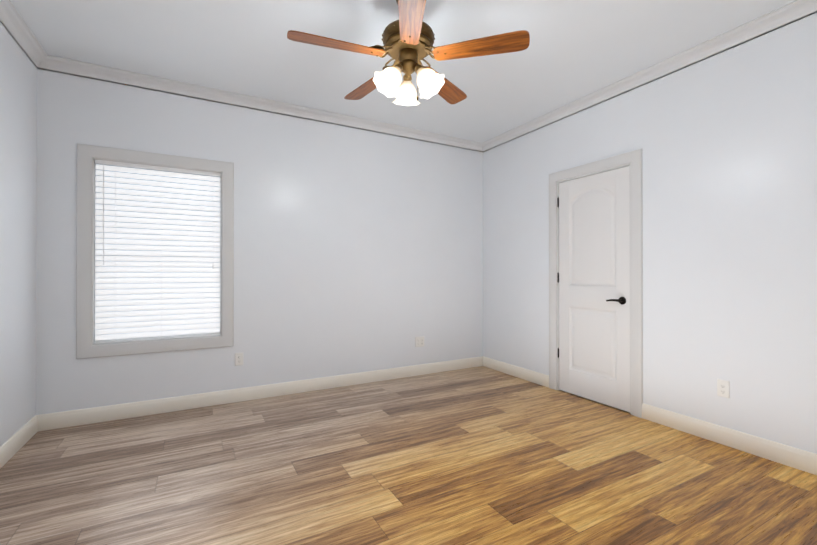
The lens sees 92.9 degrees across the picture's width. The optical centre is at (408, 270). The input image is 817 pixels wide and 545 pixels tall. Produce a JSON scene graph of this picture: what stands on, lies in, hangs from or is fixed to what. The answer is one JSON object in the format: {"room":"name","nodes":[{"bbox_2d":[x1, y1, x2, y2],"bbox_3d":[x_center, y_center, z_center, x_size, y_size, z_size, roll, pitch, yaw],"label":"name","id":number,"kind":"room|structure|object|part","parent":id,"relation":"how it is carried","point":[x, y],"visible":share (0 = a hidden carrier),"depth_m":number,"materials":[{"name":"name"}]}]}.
{"room":"empty bedroom","nodes":[
{"label":"empty bedroom","id":0,"kind":"room"},
{"bbox_2d":[0,21,36,445],"bbox_3d":[-1.792,-0.205,1.010,0.120,2.740,4.100,0,0,-29],"label":"wall","id":1,"kind":"structure","parent":0,"point":[18,156],"depth_m":2.54,"materials":[{"name":"paint"}]},
{"bbox_2d":[0,415,39,468],"bbox_3d":[-1.734,1.106,1.041,0.015,0.118,4.050,0,0,-29],"label":"baseboard","id":2,"kind":"structure","parent":1,"relation":"attached to","point":[22,436],"depth_m":2.53,"materials":[{"name":"paint"}]},
{"bbox_2d":[0,0,47,67],"bbox_3d":[-1.709,-1.531,1.066,0.074,0.088,3.930,0,0,-29],"label":"crown molding","id":3,"kind":"structure","parent":1,"relation":"attached to","point":[15,25],"depth_m":2.51,"materials":[{"name":"paint"}]},
{"bbox_2d":[36,68,482,414],"bbox_3d":[-0.926,-0.193,3.885,4.154,2.740,0.120,0,0,-29],"label":"wall","id":4,"kind":"structure","parent":0,"point":[358,250],"depth_m":3.70,"materials":[{"name":"paint"}]},
{"bbox_2d":[76,143,233,358],"bbox_3d":[-2.061,-0.146,3.242,1.092,1.638,0.118,0,0,-29],"label":"window","id":5,"kind":"structure","parent":4,"relation":"in","point":[172,239],"depth_m":3.20,"materials":[{"name":"paint"}]},
{"bbox_2d":[103,164,103,264],"bbox_3d":[-2.386,-0.442,3.035,0.008,0.790,0.013,0,0,-29],"label":"blind cord","id":6,"kind":"object","parent":5,"relation":"hanging from","point":[103,164],"depth_m":3.03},
{"bbox_2d":[115,167,115,223],"bbox_3d":[-2.324,-0.141,3.075,0.002,1.368,0.002,0,0,-29],"label":"blind cord","id":7,"kind":"object","parent":5,"relation":"hanging from","point":[115,223],"depth_m":3.08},
{"bbox_2d":[92,158,221,345],"bbox_3d":[-2.062,-0.146,3.245,0.902,1.448,0.086,0,0,-29],"label":"liner","id":8,"kind":"object","parent":5,"relation":"attached to","point":[93,266],"visible":0.75,"depth_m":3.03,"materials":[{"name":"paint"}]},
{"bbox_3d":[-2.057,-0.147,3.236,0.882,1.434,0.026,0,0,-29],"label":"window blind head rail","id":9,"kind":"part","parent":5,"relation":"part of","materials":[{"name":"white plastic"}]},
{"bbox_3d":[-2.079,-0.146,3.276,0.894,1.440,0.042,0,0,-29],"label":"sash frame","id":10,"kind":"part","parent":5,"relation":"part of","materials":[{"name":"plastic"}]},
{"bbox_2d":[161,278,161,335],"bbox_3d":[-2.051,-0.140,3.224,0.002,1.368,0.002,0,0,-29],"label":"blind cord","id":11,"kind":"object","parent":5,"relation":"hanging from","point":[161,278],"depth_m":3.22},
{"bbox_2d":[235,352,242,365],"bbox_3d":[-1.520,0.795,3.484,0.070,0.114,0.008,0,0,-29],"label":"electrical outlet","id":12,"kind":"object","parent":4,"relation":"attached to","point":[238,359],"visible":1,"depth_m":3.48,"materials":[{"name":"white plastic"}]},
{"bbox_2d":[35,55,479,150],"bbox_3d":[-0.879,-1.519,3.806,4.154,0.088,0.074,0,0,-29],"label":"crown molding","id":13,"kind":"structure","parent":4,"relation":"attached to","point":[64,65],"depth_m":3.46,"materials":[{"name":"paint"}]},
{"bbox_2d":[40,356,483,430],"bbox_3d":[-0.893,1.118,3.820,4.154,0.118,0.015,0,0,-29],"label":"baseboard","id":14,"kind":"structure","parent":4,"relation":"attached to","point":[56,420],"depth_m":3.45,"materials":[{"name":"paint"}]},
{"bbox_2d":[415,336,423,346],"bbox_3d":[0.130,0.804,4.384,0.116,0.114,0.008,0,0,-29],"label":"electrical outlet","id":15,"kind":"object","parent":4,"relation":"attached to","point":[419,341],"visible":1,"depth_m":4.38,"materials":[{"name":"white plastic"}]},
{"bbox_2d":[10,0,794,142],"bbox_3d":[0.085,-1.621,2.039,4.394,0.100,4.340,0,0,-29],"label":"ceiling","id":16,"kind":"structure","parent":0,"point":[575,50],"depth_m":2.69,"materials":[{"name":"paint"}]},
{"bbox_2d":[287,0,529,105],"bbox_3d":[-0.036,-1.264,2.230,1.265,0.612,1.268,0,0,-29],"label":"ceiling fan","id":17,"kind":"object","parent":16,"relation":"hanging from","point":[408,38],"visible":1,"depth_m":2.14,"materials":[{"name":"brown wood"}]},
{"bbox_3d":[-0.382,-1.213,2.082,0.515,0.006,0.136,0,12,-20],"label":"blade","id":18,"kind":"part","parent":17,"relation":"part of","materials":[{"name":"brown wood"}]},
{"bbox_3d":[-0.250,-1.211,2.541,0.136,0.006,0.515,-15,9,-37],"label":"blade","id":19,"kind":"part","parent":17,"relation":"part of","materials":[{"name":"brown wood"}]},
{"bbox_3d":[-0.089,-1.078,2.159,0.178,0.132,0.178,40,-22,-28],"label":"lamp shade","id":20,"kind":"part","parent":17,"relation":"part of","materials":[{"name":"white glass"}]},
{"bbox_3d":[-0.009,-1.078,2.327,0.178,0.132,0.178,0,35,-5],"label":"lamp shade","id":21,"kind":"part","parent":17,"relation":"part of","materials":[{"name":"white glass"}]},
{"bbox_3d":[-0.001,-1.333,2.221,0.309,0.474,0.308,0,0,-29],"label":"motor","id":22,"kind":"part","parent":17,"relation":"part of","materials":[{"name":"gold metal"}]},
{"bbox_3d":[0.013,-1.214,1.815,0.136,0.006,0.515,12,-1,-2],"label":"blade","id":23,"kind":"part","parent":17,"relation":"part of","materials":[{"name":"brown wood"}]},
{"bbox_3d":[0.096,-1.078,2.174,0.178,0.132,0.178,-38,-15,20],"label":"lamp shade","id":24,"kind":"part","parent":17,"relation":"part of","materials":[{"name":"white glass"}]},
{"label":"blade","id":25,"kind":"part","parent":17,"relation":"part of","materials":[{"name":"brown wood"}]},
{"label":"blade","id":26,"kind":"part","parent":17,"relation":"part of","materials":[{"name":"brown wood"}]},
{"bbox_2d":[0,366,816,544],"bbox_3d":[0.085,1.219,2.027,4.394,0.100,4.340,0,0,-29],"label":"floor","id":27,"kind":"structure","parent":0,"point":[481,455],"depth_m":2.19,"materials":[{"name":"brown wood"}]},
{"bbox_2d":[483,11,816,453],"bbox_3d":[1.961,-0.197,3.056,0.120,2.740,4.100,0,0,-29],"label":"wall","id":28,"kind":"structure","parent":0,"point":[726,141],"depth_m":2.69,"materials":[{"name":"paint"}]},
{"bbox_2d":[484,357,548,387],"bbox_3d":[1.174,1.120,4.352,0.015,0.118,1.023,0,0,-29],"label":"baseboard","id":29,"kind":"structure","parent":28,"relation":"attached to","point":[526,374],"depth_m":4.27,"materials":[{"name":"paint"}]},
{"bbox_2d":[557,166,629,411],"bbox_3d":[1.657,0.152,3.514,0.051,2.030,0.717,0,0,-29],"label":"door","id":30,"kind":"structure","parent":28,"relation":"in","point":[594,276],"depth_m":3.47,"materials":[{"name":"paint"}]},
{"bbox_3d":[1.484,0.069,3.822,0.042,1.584,0.012,0,0,-29],"label":"door hinges","id":31,"kind":"part","parent":30,"relation":"part of","materials":[{"name":"metal"}]},
{"bbox_2d":[606,297,625,304],"bbox_3d":[1.747,0.251,3.269,0.058,0.066,0.144,0,0,-29],"label":"door handle","id":32,"kind":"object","parent":30,"relation":"attached to","point":[621,300],"depth_m":3.24,"materials":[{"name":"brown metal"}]},
{"bbox_2d":[549,148,642,417],"bbox_3d":[1.692,0.101,3.529,0.140,2.149,0.930,0,0,-29],"label":"door frame","id":33,"kind":"structure","parent":28,"relation":"attached to","point":[634,158],"depth_m":3.18,"materials":[{"name":"paint"}]},
{"bbox_2d":[480,0,816,151],"bbox_3d":[1.873,-1.523,3.020,0.074,0.088,3.930,0,0,-29],"label":"crown molding","id":34,"kind":"structure","parent":28,"relation":"attached to","point":[797,9],"depth_m":2.86,"materials":[{"name":"paint"}]},
{"bbox_2d":[717,379,729,398],"bbox_3d":[2.124,0.797,2.620,0.006,0.114,0.070,0,0,-29],"label":"outlet","id":35,"kind":"object","parent":28,"relation":"attached to","point":[727,394],"visible":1,"depth_m":2.61,"materials":[{"name":"white plastic"}]},
{"bbox_2d":[720,381,725,395],"bbox_3d":[2.121,0.797,2.618,0.002,0.102,0.033,0,0,-29],"label":"electrical socket","id":36,"kind":"object","parent":35,"relation":"attached to","point":[723,390],"visible":1,"depth_m":2.62,"materials":[{"name":"white plastic"}]},
{"bbox_2d":[642,403,816,474],"bbox_3d":[2.365,1.111,2.167,0.015,0.118,2.103,0,0,-29],"label":"baseboard","id":37,"kind":"structure","parent":28,"relation":"attached to","point":[777,452],"depth_m":2.54,"materials":[{"name":"paint"}]},
{"label":"outside","id":38,"kind":"structure","parent":0,"visible":0},
{"bbox_2d":[106,172,209,200],"bbox_3d":[-2.260,-0.094,3.607,1.894,2.540,0.010,0,0,-29],"label":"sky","id":39,"kind":"structure","parent":38,"point":[162,186],"depth_m":3.61,"materials":[{"name":"white"}]}
]}

